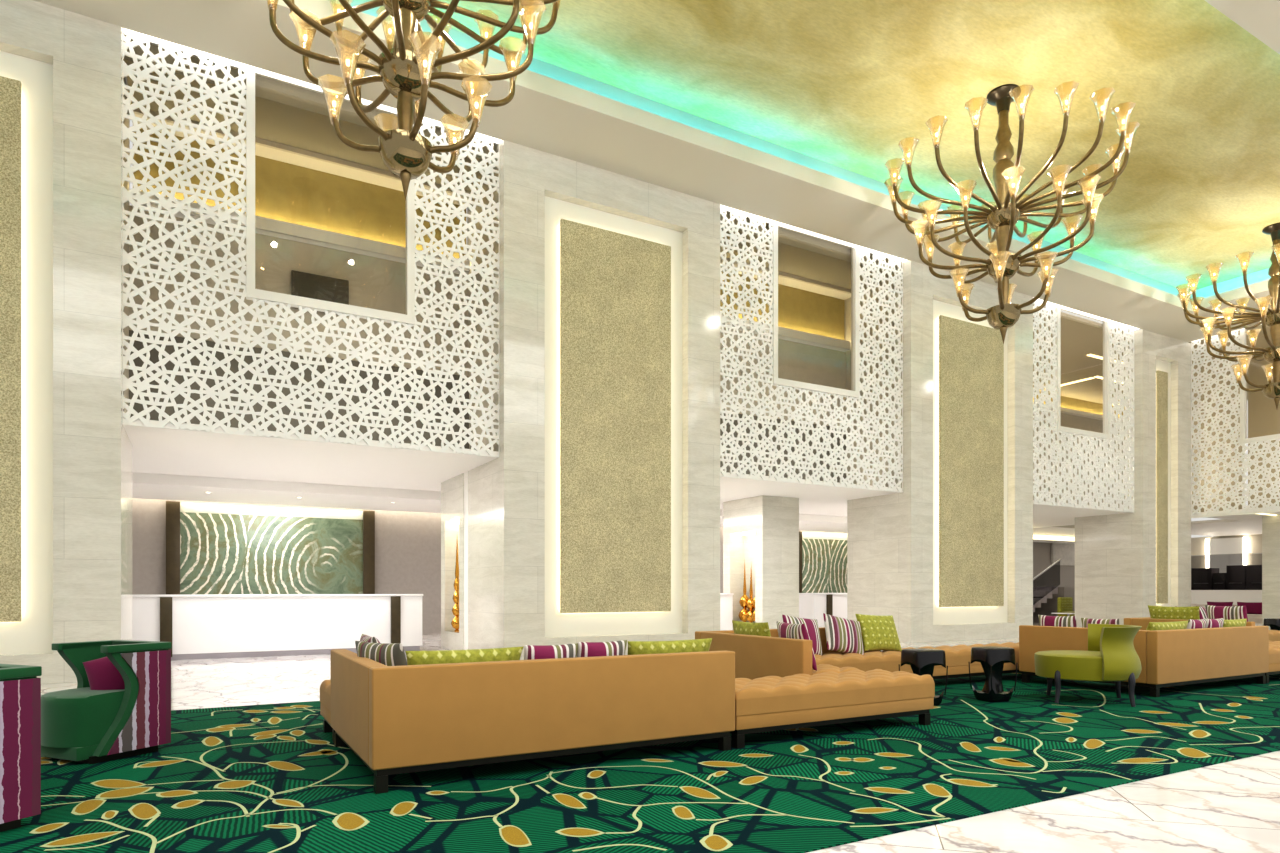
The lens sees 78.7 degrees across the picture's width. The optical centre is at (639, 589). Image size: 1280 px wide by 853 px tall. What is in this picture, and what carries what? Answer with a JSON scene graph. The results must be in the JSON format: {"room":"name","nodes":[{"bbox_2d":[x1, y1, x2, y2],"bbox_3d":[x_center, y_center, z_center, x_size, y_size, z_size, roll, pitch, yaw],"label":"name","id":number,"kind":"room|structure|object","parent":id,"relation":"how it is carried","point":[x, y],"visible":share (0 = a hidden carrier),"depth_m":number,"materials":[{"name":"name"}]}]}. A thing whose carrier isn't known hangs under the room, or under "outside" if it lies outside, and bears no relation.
{"room":"hotel lobby","nodes":[
{"label":"hotel lobby","id":0,"kind":"room"},
{"bbox_2d":[0,0,131,683],"bbox_3d":[-9.289,-3.140,10.145,4.387,8.680,2.000,0,0,-29],"label":"wall column","id":1,"kind":"structure","parent":0,"point":[92,447],"depth_m":10.16,"materials":[{"name":"stone"}]},
{"bbox_2d":[0,51,52,654],"bbox_3d":[-8.910,-3.010,9.475,2.930,7.660,0.060,0,0,-29],"label":"panel frame","id":2,"kind":"object","parent":1,"relation":"attached to","point":[33,634],"depth_m":10.07,"materials":[{"name":"white paint"}]},
{"bbox_2d":[0,76,20,621],"bbox_3d":[-8.861,-3.025,9.388,2.250,6.850,0.140,0,0,-29],"label":"wall panel","id":3,"kind":"object","parent":2,"relation":"attached to","point":[10,89],"visible":1,"depth_m":9.83,"materials":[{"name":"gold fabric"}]},
{"bbox_2d":[123,30,498,456],"bbox_3d":[-4.704,-4.925,11.888,5.313,5.370,0.130,0,0,-29],"label":"lattice screen","id":4,"kind":"object","parent":1,"relation":"attached to","point":[408,320],"visible":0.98,"depth_m":11.30,"materials":[{"name":"white paint"}]},
{"bbox_2d":[124,77,129,412],"bbox_3d":[-9.479,-5.020,10.480,4.287,5.360,1.670,0,0,-29],"label":"wall","id":5,"kind":"structure","parent":0,"point":[126,121],"depth_m":11.73,"materials":[{"name":"beige paint"}]},
{"bbox_2d":[166,501,374,593],"bbox_3d":[-8.867,-0.417,19.016,4.600,3.235,0.159,0,0,-29],"label":"artwork","id":6,"kind":"object","parent":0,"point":[211,548],"visible":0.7,"depth_m":18.90,"materials":[{"name":"green stone"}]},
{"bbox_2d":[129,125,468,448],"bbox_3d":[-5.628,-4.820,13.525,5.913,4.960,0.110,0,0,-29],"label":"wall","id":7,"kind":"structure","parent":0,"point":[374,283],"depth_m":13.43,"materials":[{"name":"beige paint"}]},
{"bbox_2d":[291,270,348,311],"bbox_3d":[-5.522,-5.110,13.473,0.920,0.620,0.095,0,0,-29],"label":"television","id":8,"kind":"object","parent":7,"relation":"attached to","point":[303,284],"visible":0.66,"depth_m":13.42,"materials":[{"name":"grey"}]},
{"bbox_2d":[132,114,468,204],"bbox_3d":[-5.522,-7.480,13.338,5.313,0.440,0.540,0,0,-29],"label":"ceiling","id":9,"kind":"structure","parent":0,"point":[262,151],"depth_m":13.34,"materials":[{"name":"beige"}]},
{"bbox_2d":[124,36,494,198],"bbox_3d":[-5.072,-7.500,12.541,5.313,0.400,1.170,0,0,-29],"label":"ceiling","id":10,"kind":"structure","parent":0,"point":[286,114],"depth_m":12.18,"materials":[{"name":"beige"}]},
{"bbox_2d":[467,144,496,450],"bbox_3d":[-1.033,-5.020,15.244,4.280,5.360,1.670,0,0,-29],"label":"wall","id":11,"kind":"structure","parent":0,"point":[485,187],"depth_m":14.16,"materials":[{"name":"beige paint"}]},
{"bbox_2d":[132,191,469,273],"bbox_3d":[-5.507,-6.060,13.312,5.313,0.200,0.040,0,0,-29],"label":"trim","id":12,"kind":"structure","parent":11,"relation":"attached to","point":[262,223],"depth_m":13.33,"materials":[{"name":"white paint"}]},
{"bbox_2d":[123,33,495,143],"bbox_3d":[-4.684,-7.650,11.853,5.313,0.060,0.410,0,0,-29],"label":"trim","id":13,"kind":"structure","parent":11,"relation":"attached to","point":[123,33],"depth_m":11.80,"materials":[{"name":"white paint"}]},
{"bbox_2d":[123,28,500,143],"bbox_3d":[-4.635,-7.545,11.766,5.273,0.070,0.150,0,0,-29],"label":"ceiling light","id":14,"kind":"object","parent":13,"relation":"attached to","point":[126,31],"visible":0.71,"depth_m":11.33,"materials":[{"name":"white"}]},
{"bbox_2d":[468,140,719,659],"bbox_3d":[-0.844,-3.140,14.909,4.380,8.680,2.000,0,0,-29],"label":"wall column","id":15,"kind":"structure","parent":0,"point":[506,493],"depth_m":13.47,"materials":[{"name":"stone"}]},
{"bbox_2d":[545,196,681,636],"bbox_3d":[-0.472,-3.010,14.235,2.915,7.660,0.060,0,0,-29],"label":"panel frame","id":16,"kind":"object","parent":15,"relation":"attached to","point":[557,624],"visible":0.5,"depth_m":13.94,"materials":[{"name":"white paint"}]},
{"bbox_2d":[560,219,670,612],"bbox_3d":[-0.423,-3.025,14.148,2.235,6.850,0.140,0,0,-29],"label":"wall panel","id":17,"kind":"object","parent":16,"relation":"attached to","point":[615,288],"visible":1,"depth_m":14.03,"materials":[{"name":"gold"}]},
{"bbox_2d":[720,209,902,492],"bbox_3d":[3.724,-4.925,16.642,5.280,5.370,0.130,0,0,-29],"label":"lattice screen","id":18,"kind":"object","parent":15,"relation":"attached to","point":[857,328],"visible":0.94,"depth_m":16.42,"materials":[{"name":"white paint"}]},
{"bbox_2d":[132,498,1074,634],"bbox_3d":[3.153,-0.550,25.958,49.000,3.500,0.120,0,0,-29],"label":"wall","id":19,"kind":"structure","parent":0,"point":[407,544],"depth_m":20.51,"materials":[{"name":"paint"}]},
{"bbox_2d":[132,472,1074,543],"bbox_3d":[1.563,-2.190,22.874,43.200,0.300,2.990,0,0,-29],"label":"ceiling","id":20,"kind":"structure","parent":0,"point":[144,485],"depth_m":17.07,"materials":[{"name":"white paint"}]},
{"bbox_2d":[123,418,1131,527],"bbox_3d":[0.064,-2.290,17.442,35.250,0.100,5.000,0,0,-29],"label":"ceiling","id":21,"kind":"structure","parent":0,"point":[186,452],"depth_m":14.15,"materials":[{"name":"white paint"}]},
{"bbox_2d":[34,0,1279,341],"bbox_3d":[6.072,-7.617,6.537,35.000,0.275,19.420,0,0,-29],"label":"ceiling","id":22,"kind":"structure","parent":0,"point":[544,113],"depth_m":13.14,"materials":[{"name":"beige paint"}]},
{"bbox_2d":[41,621,1279,852],"bbox_3d":[9.704,1.260,16.381,51.000,0.120,33.000,0,0,-29],"label":"floor","id":23,"kind":"structure","parent":0,"point":[1233,806],"depth_m":4.25,"materials":[{"name":"white stone"}]},
{"bbox_2d":[132,594,422,659],"bbox_3d":[-6.577,0.640,14.508,4.860,1.120,0.825,0,0,-29],"label":"reception desk","id":24,"kind":"object","parent":23,"relation":"on","point":[197,626],"visible":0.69,"depth_m":14.07,"materials":[{"name":"white paint"}]},
{"bbox_2d":[132,594,422,596],"bbox_3d":[-6.580,0.100,14.515,4.860,0.040,0.810,0,0,-29],"label":"countertop","id":25,"kind":"structure","parent":24,"relation":"on","point":[161,595],"depth_m":13.97,"materials":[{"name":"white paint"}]},
{"bbox_2d":[441,473,463,649],"bbox_3d":[-3.112,-0.520,15.989,1.510,3.440,1.590,0,0,-29],"label":"wall pier","id":26,"kind":"object","parent":23,"relation":"on","point":[452,490],"visible":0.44,"depth_m":16.08,"materials":[{"name":"stone"}]},
{"bbox_2d":[451,540,458,631],"bbox_3d":[-3.699,-0.168,15.778,0.247,2.016,0.247,0,0,-29],"label":"ornament","id":27,"kind":"object","parent":26,"relation":"on","point":[455,610],"visible":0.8,"depth_m":15.73,"materials":[{"name":"orange"}]},
{"bbox_2d":[464,472,467,649],"bbox_3d":[-3.171,-0.520,14.888,0.295,3.440,0.290,0,0,-29],"label":"wall pier","id":28,"kind":"object","parent":23,"relation":"on","point":[465,473],"visible":0.21,"depth_m":14.80,"materials":[{"name":"white paint"}]},
{"bbox_2d":[0,672,1279,852],"bbox_3d":[4.173,1.194,9.088,28.200,0.011,6.270,0,0,-29],"label":"carpet","id":29,"kind":"object","parent":23,"relation":"on","point":[265,778],"visible":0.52,"depth_m":4.88,"materials":[{"name":"green carpet"}]},
{"bbox_2d":[0,664,41,831],"bbox_3d":[-3.461,0.788,3.781,0.642,0.804,0.666,0,0,24],"label":"armchair","id":30,"kind":"object","parent":29,"relation":"on","point":[20,687],"visible":1,"depth_m":3.87,"materials":[{"name":"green fabric"}]},
{"bbox_2d":[41,640,171,763],"bbox_3d":[-3.912,0.788,5.628,0.642,0.804,0.666,0,0,24],"label":"armchair","id":31,"kind":"object","parent":29,"relation":"on","point":[82,724],"visible":0.96,"depth_m":5.52,"materials":[{"name":"green fabric"}]},
{"bbox_2d":[82,657,124,689],"bbox_3d":[-3.796,0.605,5.704,0.533,0.426,0.162,0,0,-4],"label":"cushion","id":32,"kind":"object","parent":31,"relation":"on","point":[101,673],"visible":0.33,"depth_m":5.63,"materials":[{"name":"fabric"}]},
{"bbox_2d":[320,679,334,742],"bbox_3d":[-1.840,0.966,6.701,1.620,0.450,0.640,0,0,-29],"label":"tufted bench","id":33,"kind":"object","parent":29,"relation":"on","point":[325,687],"visible":0.09,"depth_m":6.35,"materials":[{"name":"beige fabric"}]},
{"bbox_2d":[331,649,734,793],"bbox_3d":[-0.832,0.823,5.891,2.600,0.735,1.680,0,0,-29],"label":"sofa","id":34,"kind":"object","parent":29,"relation":"on","point":[426,717],"visible":1,"depth_m":5.04,"materials":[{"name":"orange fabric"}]},
{"bbox_2d":[355,641,406,665],"bbox_3d":[-1.734,0.549,5.303,0.460,0.401,0.206,0,0,32],"label":"cushion","id":35,"kind":"object","parent":34,"relation":"on","point":[388,654],"visible":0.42,"depth_m":5.18,"materials":[{"name":"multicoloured fabric"}]},
{"bbox_2d":[405,646,523,664],"bbox_3d":[-1.146,0.564,5.085,0.780,0.373,0.201,0,0,-29],"label":"cushion","id":36,"kind":"object","parent":34,"relation":"on","point":[509,653],"visible":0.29,"depth_m":5.00,"materials":[{"name":"fabric"}]},
{"bbox_2d":[524,643,577,659],"bbox_3d":[-0.627,0.559,5.365,0.400,0.382,0.202,0,0,-29],"label":"cushion","id":37,"kind":"object","parent":34,"relation":"on","point":[565,650],"visible":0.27,"depth_m":5.28,"materials":[{"name":"fabric"}]},
{"bbox_2d":[577,640,626,656],"bbox_3d":[-0.292,0.554,5.552,0.409,0.392,0.209,0,0,-38],"label":"cushion","id":38,"kind":"object","parent":34,"relation":"on","point":[613,648],"visible":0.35,"depth_m":5.46,"materials":[{"name":"fabric"}]},
{"bbox_2d":[627,638,711,654],"bbox_3d":[0.204,0.559,5.846,0.740,0.382,0.202,0,0,-29],"label":"cushion","id":39,"kind":"object","parent":34,"relation":"on","point":[694,645],"visible":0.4,"depth_m":5.75,"materials":[{"name":"fabric"}]},
{"bbox_2d":[695,627,912,679],"bbox_3d":[2.235,0.823,8.505,2.750,0.735,1.780,0,0,-29],"label":"sofa","id":40,"kind":"object","parent":29,"relation":"on","point":[755,656],"visible":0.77,"depth_m":7.80,"materials":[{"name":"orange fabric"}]},
{"bbox_2d":[732,620,770,636],"bbox_3d":[1.184,0.537,8.130,0.198,0.426,0.600,0,0,-29],"label":"cushion","id":41,"kind":"object","parent":40,"relation":"on","point":[746,628],"visible":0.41,"depth_m":8.02,"materials":[{"name":"fabric"}]},
{"bbox_2d":[777,621,816,670],"bbox_3d":[1.502,0.530,7.503,0.221,0.439,0.588,0,0,-19],"label":"cushion","id":42,"kind":"object","parent":40,"relation":"on","point":[785,630],"visible":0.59,"depth_m":7.32,"materials":[{"name":"fabric"}]},
{"bbox_2d":[782,614,822,655],"bbox_3d":[1.881,0.532,9.018,0.631,0.506,0.221,0,0,-36],"label":"cushion","id":43,"kind":"object","parent":40,"relation":"on","point":[811,625],"visible":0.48,"depth_m":9.01,"materials":[{"name":"fabric"}]},
{"bbox_2d":[812,664,858,674],"bbox_3d":[1.623,0.841,7.712,0.655,0.201,0.990,0,0,-29],"label":"seat cushion","id":44,"kind":"object","parent":40,"relation":"on","point":[821,668],"depth_m":7.39,"materials":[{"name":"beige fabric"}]},
{"bbox_2d":[823,613,863,654],"bbox_3d":[2.425,0.540,9.280,0.625,0.530,0.252,0,0,-24],"label":"cushion","id":45,"kind":"object","parent":40,"relation":"on","point":[843,635],"visible":0.94,"depth_m":9.19,"materials":[{"name":"fabric"}]},
{"bbox_2d":[855,614,901,650],"bbox_3d":[2.946,0.527,9.617,0.646,0.477,0.252,0,0,-25],"label":"cushion","id":46,"kind":"object","parent":40,"relation":"on","point":[877,632],"visible":0.94,"depth_m":9.52,"materials":[{"name":"fabric"}]},
{"bbox_2d":[730,669,934,747],"bbox_3d":[1.499,0.966,6.644,2.160,0.450,0.660,0,0,-29],"label":"tufted bench","id":47,"kind":"object","parent":29,"relation":"on","point":[767,703],"visible":0.89,"depth_m":6.35,"materials":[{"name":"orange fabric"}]},
{"bbox_2d":[899,648,947,705],"bbox_3d":[2.944,0.905,8.113,0.381,0.570,0.340,0,0,-21],"label":"stool","id":48,"kind":"object","parent":29,"relation":"on","point":[922,661],"visible":0.56,"depth_m":8.01,"materials":[{"name":"black wood"}]},
{"bbox_2d":[883,642,1021,678],"bbox_3d":[4.455,0.966,10.349,2.870,0.450,0.650,0,0,-29],"label":"tufted bench","id":49,"kind":"object","parent":29,"relation":"on","point":[958,657],"visible":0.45,"depth_m":9.80,"materials":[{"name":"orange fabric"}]},
{"bbox_2d":[969,646,1017,701],"bbox_3d":[3.806,0.905,8.416,0.381,0.570,0.340,0,0,-21],"label":"stool","id":50,"kind":"object","parent":29,"relation":"on","point":[992,659],"visible":1,"depth_m":8.33,"materials":[{"name":"black plastic"}]},
{"bbox_2d":[1034,624,1141,706],"bbox_3d":[4.811,0.787,8.402,1.007,0.813,0.960,0,0,21],"label":"lounge chair","id":51,"kind":"object","parent":29,"relation":"on","point":[1111,655],"visible":1,"depth_m":8.04,"materials":[{"name":"fabric"}]},
{"bbox_2d":[1019,625,1268,696],"bbox_3d":[6.441,0.823,9.994,2.600,0.735,1.680,0,0,-29],"label":"sofa","id":52,"kind":"object","parent":29,"relation":"on","point":[1177,657],"visible":0.75,"depth_m":9.29,"materials":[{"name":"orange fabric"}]},
{"bbox_2d":[1038,615,1076,626],"bbox_3d":[5.322,0.534,9.914,0.190,0.431,0.500,0,0,-29],"label":"cushion","id":53,"kind":"object","parent":52,"relation":"on","point":[1060,621],"visible":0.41,"depth_m":9.83,"materials":[{"name":"fabric"}]},
{"bbox_2d":[1146,621,1187,630],"bbox_3d":[6.197,0.559,9.226,0.850,0.382,0.202,0,0,-29],"label":"cushion","id":54,"kind":"object","parent":52,"relation":"on","point":[1152,626],"visible":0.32,"depth_m":9.10,"materials":[{"name":"fabric"}]},
{"bbox_2d":[1124,617,1272,641],"bbox_3d":[9.507,0.823,12.608,2.750,0.735,1.780,0,0,-29],"label":"sofa","id":55,"kind":"object","parent":29,"relation":"on","point":[1142,621],"visible":0.02,"depth_m":12.42,"materials":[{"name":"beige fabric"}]},
{"bbox_2d":[1148,605,1199,619],"bbox_3d":[8.414,0.498,12.267,0.211,0.504,0.750,0,0,-29],"label":"cushion","id":56,"kind":"object","parent":55,"relation":"on","point":[1156,612],"visible":0.39,"depth_m":12.18,"materials":[{"name":"fabric"}]},
{"bbox_2d":[1205,605,1247,620],"bbox_3d":[8.758,0.488,11.615,0.214,0.523,0.601,0,0,-18],"label":"cushion","id":57,"kind":"object","parent":55,"relation":"on","point":[1213,612],"visible":0.39,"depth_m":11.53,"materials":[{"name":"fabric"}]},
{"bbox_2d":[1265,641,1279,682],"bbox_3d":[8.772,0.966,10.746,2.160,0.450,0.660,0,0,-29],"label":"tufted bench","id":58,"kind":"object","parent":29,"relation":"on","point":[1274,647],"visible":0.25,"depth_m":10.04,"materials":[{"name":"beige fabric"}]},
{"bbox_2d":[720,593,733,630],"bbox_3d":[0.002,0.640,18.334,4.840,1.120,0.825,0,0,-29],"label":"reception desk","id":59,"kind":"object","parent":23,"relation":"on","point":[726,599],"visible":0.07,"depth_m":19.10,"materials":[{"name":"white paint"}]},
{"bbox_2d":[723,495,798,629],"bbox_3d":[2.998,-0.520,19.435,1.120,3.440,1.590,0,0,-29],"label":"column","id":60,"kind":"object","parent":23,"relation":"on","point":[772,553],"visible":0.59,"depth_m":18.84,"materials":[{"name":"stone"}]},
{"bbox_2d":[799,531,846,592],"bbox_3d":[7.359,-0.417,28.170,4.600,3.235,0.159,0,0,-29],"label":"artwork","id":61,"kind":"object","parent":23,"relation":"on","point":[822,556],"visible":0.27,"depth_m":27.67,"materials":[{"name":"green stone"}]},
{"bbox_2d":[799,593,846,626],"bbox_3d":[6.504,0.640,22.002,4.870,1.120,0.825,0,0,-29],"label":"reception desk","id":62,"kind":"object","parent":23,"relation":"on","point":[811,605],"visible":0.27,"depth_m":20.71,"materials":[{"name":"white paint"}]},
{"bbox_2d":[1033,558,1061,611],"bbox_3d":[13.763,0.011,29.234,3.025,2.377,2.360,0,0,-29],"label":"staircase","id":63,"kind":"structure","parent":23,"relation":"on","point":[1045,584],"depth_m":28.54,"materials":[{"name":"grey stone"}]},
{"bbox_2d":[1057,597,1074,615],"bbox_3d":[14.984,0.726,26.966,0.700,0.953,0.750,0,0,-29],"label":"armchair","id":64,"kind":"object","parent":23,"relation":"on","point":[1064,604],"visible":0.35,"depth_m":27.09,"materials":[{"name":"fabric"}]},
{"bbox_2d":[1262,515,1279,629],"bbox_3d":[19.985,-0.520,22.680,1.300,3.440,2.670,0,0,-29],"label":"pier","id":65,"kind":"object","parent":23,"relation":"on","point":[1270,524],"visible":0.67,"depth_m":23.34,"materials":[{"name":"stone"}]},
{"bbox_2d":[720,271,845,482],"bbox_3d":[2.800,-4.820,18.279,5.880,4.960,0.110,0,0,-29],"label":"wall","id":66,"kind":"structure","parent":0,"point":[800,362],"depth_m":18.84,"materials":[{"name":"beige paint"}]},
{"bbox_2d":[720,261,850,299],"bbox_3d":[2.906,-7.480,18.092,5.280,0.440,0.540,0,0,-29],"label":"ceiling","id":67,"kind":"structure","parent":0,"point":[781,280],"depth_m":18.72,"materials":[{"name":"beige"}]},
{"bbox_2d":[331,0,1279,298],"bbox_3d":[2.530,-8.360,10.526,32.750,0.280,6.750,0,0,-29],"label":"ceiling","id":68,"kind":"structure","parent":0,"point":[844,84],"depth_m":12.84,"materials":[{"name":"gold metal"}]},
{"bbox_2d":[266,0,560,200],"bbox_3d":[-2.449,-6.140,8.148,3.826,4.160,3.808,0,0,-29],"label":"chandelier","id":69,"kind":"object","parent":68,"relation":"hanging from","point":[405,74],"visible":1,"depth_m":8.11,"materials":[{"name":"brown metal"}]},
{"bbox_2d":[884,84,1139,344],"bbox_3d":[6.025,-6.140,12.928,3.826,4.160,3.808,0,0,-29],"label":"chandelier","id":70,"kind":"object","parent":68,"relation":"hanging from","point":[1002,217],"visible":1,"depth_m":12.74,"materials":[{"name":"brown metal"}]},
{"bbox_2d":[1175,222,1279,408],"bbox_3d":[14.430,-6.140,17.670,3.826,4.160,3.808,0,0,-29],"label":"chandelier","id":71,"kind":"object","parent":68,"relation":"hanging from","point":[1271,318],"visible":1,"depth_m":17.65,"materials":[{"name":"brown metal"}]},
{"bbox_2d":[720,212,895,293],"bbox_3d":[3.356,-7.500,17.295,5.280,0.400,1.170,0,0,-29],"label":"ceiling","id":72,"kind":"structure","parent":0,"point":[801,255],"depth_m":17.23,"materials":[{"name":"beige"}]},
{"bbox_2d":[844,265,896,486],"bbox_3d":[7.407,-5.020,20.005,4.340,5.360,1.670,0,0,-29],"label":"wall","id":73,"kind":"structure","parent":0,"point":[847,303],"depth_m":18.99,"materials":[{"name":"beige paint"}]},
{"bbox_2d":[721,314,850,351],"bbox_3d":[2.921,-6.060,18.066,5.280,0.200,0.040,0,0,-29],"label":"trim","id":74,"kind":"structure","parent":73,"relation":"attached to","point":[785,332],"depth_m":18.68,"materials":[{"name":"white paint"}]},
{"bbox_2d":[726,210,896,260],"bbox_3d":[3.744,-7.650,16.607,5.280,0.060,0.410,0,0,-29],"label":"trim","id":75,"kind":"structure","parent":73,"relation":"attached to","point":[726,210],"depth_m":16.77,"materials":[{"name":"white paint"}]},
{"bbox_2d":[720,205,906,261],"bbox_3d":[3.793,-7.545,16.520,5.240,0.070,0.150,0,0,-29],"label":"ceiling light","id":76,"kind":"object","parent":75,"relation":"attached to","point":[721,206],"visible":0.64,"depth_m":16.39,"materials":[{"name":"white"}]},
{"bbox_2d":[847,261,1032,642],"bbox_3d":[7.596,-3.140,19.670,4.440,8.680,2.000,0,0,-29],"label":"wall column","id":77,"kind":"structure","parent":0,"point":[890,536],"depth_m":18.34,"materials":[{"name":"stone"}]},
{"bbox_2d":[933,299,1007,624],"bbox_3d":[7.974,-3.010,18.999,2.980,7.660,0.060,0,0,-29],"label":"panel frame","id":78,"kind":"object","parent":77,"relation":"attached to","point":[978,614],"visible":0.29,"depth_m":18.68,"materials":[{"name":"white paint"}]},
{"bbox_2d":[938,315,1003,606],"bbox_3d":[8.023,-3.025,18.912,2.300,6.850,0.140,0,0,-29],"label":"wall panel","id":79,"kind":"object","parent":78,"relation":"attached to","point":[970,355],"visible":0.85,"depth_m":18.76,"materials":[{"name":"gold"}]},
{"bbox_2d":[1033,301,1133,512],"bbox_3d":[12.090,-4.925,21.361,5.050,5.370,0.130,0,0,-29],"label":"lattice screen","id":80,"kind":"object","parent":77,"relation":"attached to","point":[1109,355],"visible":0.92,"depth_m":21.44,"materials":[{"name":"white paint"}]},
{"bbox_2d":[1033,587,1074,621],"bbox_3d":[16.370,0.550,30.819,3.200,1.300,2.800,0,0,-29],"label":"wall","id":81,"kind":"structure","parent":0,"point":[1050,607],"depth_m":29.17,"materials":[{"name":"grey paint"}]},
{"bbox_2d":[1051,543,1074,565],"bbox_3d":[20.019,-1.675,35.341,4.400,1.150,0.090,0,0,-29],"label":"wall","id":82,"kind":"structure","parent":0,"point":[1066,552],"depth_m":34.59,"materials":[{"name":"stone"}]},
{"bbox_2d":[1033,391,1124,527],"bbox_3d":[14.539,-4.945,28.925,17.350,5.210,0.100,0,0,-29],"label":"wall","id":83,"kind":"structure","parent":0,"point":[1037,495],"depth_m":30.26,"materials":[{"name":"beige paint"}]},
{"bbox_2d":[1033,402,1122,423],"bbox_3d":[14.743,-6.820,28.869,17.050,0.140,0.200,0,0,-29],"label":"trim","id":84,"kind":"structure","parent":83,"relation":"attached to","point":[1063,410],"depth_m":30.05,"materials":[{"name":"white paint"}]},
{"bbox_2d":[1037,301,1125,327],"bbox_3d":[12.109,-7.650,21.326,5.050,0.060,0.410,0,0,-29],"label":"trim","id":85,"kind":"structure","parent":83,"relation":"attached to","point":[1037,301],"depth_m":21.61,"materials":[{"name":"white paint"}]},
{"bbox_2d":[1033,297,1138,329],"bbox_3d":[12.159,-7.545,21.239,5.010,0.070,0.150,0,0,-29],"label":"ceiling light","id":86,"kind":"object","parent":85,"relation":"attached to","point":[1038,300],"visible":0.57,"depth_m":21.26,"materials":[{"name":"white"}]},
{"bbox_2d":[1075,329,1190,627],"bbox_3d":[15.082,-3.140,23.893,2.650,8.680,2.000,0,0,-29],"label":"wall column","id":87,"kind":"structure","parent":0,"point":[1115,554],"depth_m":23.21,"materials":[{"name":"stone"}]},
{"bbox_2d":[1156,359,1170,606],"bbox_3d":[15.438,-3.010,23.210,1.200,7.660,0.060,0,0,-29],"label":"panel frame","id":88,"kind":"object","parent":87,"relation":"attached to","point":[1164,366],"visible":0.29,"depth_m":23.44,"materials":[{"name":"white paint"}]},
{"bbox_2d":[1156,370,1167,603],"bbox_3d":[15.409,-3.025,23.078,0.520,6.850,0.140,0,0,-29],"label":"wall panel","id":89,"kind":"object","parent":88,"relation":"attached to","point":[1161,377],"visible":0.98,"depth_m":22.97,"materials":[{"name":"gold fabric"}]},
{"bbox_2d":[1191,329,1279,515],"bbox_3d":[18.330,-4.925,20.903,0.130,5.370,6.400,0,0,-29],"label":"lattice screen","id":90,"kind":"object","parent":87,"relation":"attached to","point":[1242,411],"visible":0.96,"depth_m":22.88,"materials":[{"name":"white paint"}]},
{"bbox_2d":[1033,304,1247,408],"bbox_3d":[15.940,-7.475,26.748,17.050,0.150,5.270,0,0,-29],"label":"ceiling","id":91,"kind":"structure","parent":0,"point":[1080,337],"depth_m":24.93,"materials":[{"name":"beige"}]},
{"bbox_2d":[1188,342,1243,511],"bbox_3d":[18.180,-5.100,24.607,3.350,5.400,0.100,0,0,-29],"label":"wall","id":92,"kind":"structure","parent":0,"point":[1228,382],"depth_m":24.48,"materials":[{"name":"beige"}]},
{"bbox_2d":[1191,519,1261,535],"bbox_3d":[26.775,-2.350,26.011,11.800,0.100,15.000,0,0,-29],"label":"ceiling","id":93,"kind":"structure","parent":0,"point":[1221,527],"depth_m":28.71,"materials":[{"name":"white paint"}]},
{"bbox_2d":[1191,590,1261,623],"bbox_3d":[22.218,0.600,28.033,0.250,1.200,9.000,0,0,-29],"label":"wall","id":94,"kind":"structure","parent":0,"point":[1197,596],"depth_m":28.82,"materials":[{"name":"white paint"}]},
{"bbox_2d":[1191,553,1261,589],"bbox_3d":[21.772,-0.665,28.815,0.040,1.330,6.000,0,0,-29],"label":"glass screen","id":95,"kind":"object","parent":94,"relation":"on","point":[1243,571],"visible":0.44,"depth_m":28.87,"materials":[{"name":"black glass"}]},
{"bbox_2d":[1191,534,1261,554],"bbox_3d":[26.753,-0.550,30.017,0.100,3.500,14.000,0,0,-29],"label":"wall","id":96,"kind":"structure","parent":0,"point":[1254,542],"depth_m":32.90,"materials":[{"name":"white paint"}]},
{"bbox_2d":[1205,537,1246,554],"bbox_3d":[24.863,-0.500,33.084,0.100,3.400,1.520,0,0,-29],"label":"light panel","id":97,"kind":"object","parent":96,"relation":"attached to","point":[1238,545],"visible":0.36,"depth_m":33.05,"materials":[{"name":"white paint"}]},
{"bbox_2d":[1186,268,1270,300],"bbox_3d":[20.471,-8.129,14.848,2.750,0.743,19.750,0,0,-29],"label":"light","id":98,"kind":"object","parent":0,"point":[1261,275],"depth_m":20.62,"materials":[{"name":"teal"}]},
{"bbox_2d":[1201,324,1271,350],"bbox_3d":[20.113,-7.650,21.334,3.200,0.100,7.400,0,0,-29],"label":"ceiling","id":99,"kind":"structure","parent":0,"point":[1261,342],"depth_m":23.57,"materials":[{"name":"beige"}]},
{"bbox_2d":[1194,506,1279,521],"bbox_3d":[21.041,-2.290,20.136,3.960,0.100,10.400,0,0,-29],"label":"ceiling","id":100,"kind":"structure","parent":0,"point":[1246,517],"depth_m":23.77,"materials":[{"name":"white paint"}]},
{"bbox_2d":[1248,356,1279,507],"bbox_3d":[21.488,-5.100,22.052,0.100,5.400,7.300,0,0,-29],"label":"wall","id":101,"kind":"structure","parent":0,"point":[1263,415],"depth_m":24.89,"materials":[{"name":"beige"}]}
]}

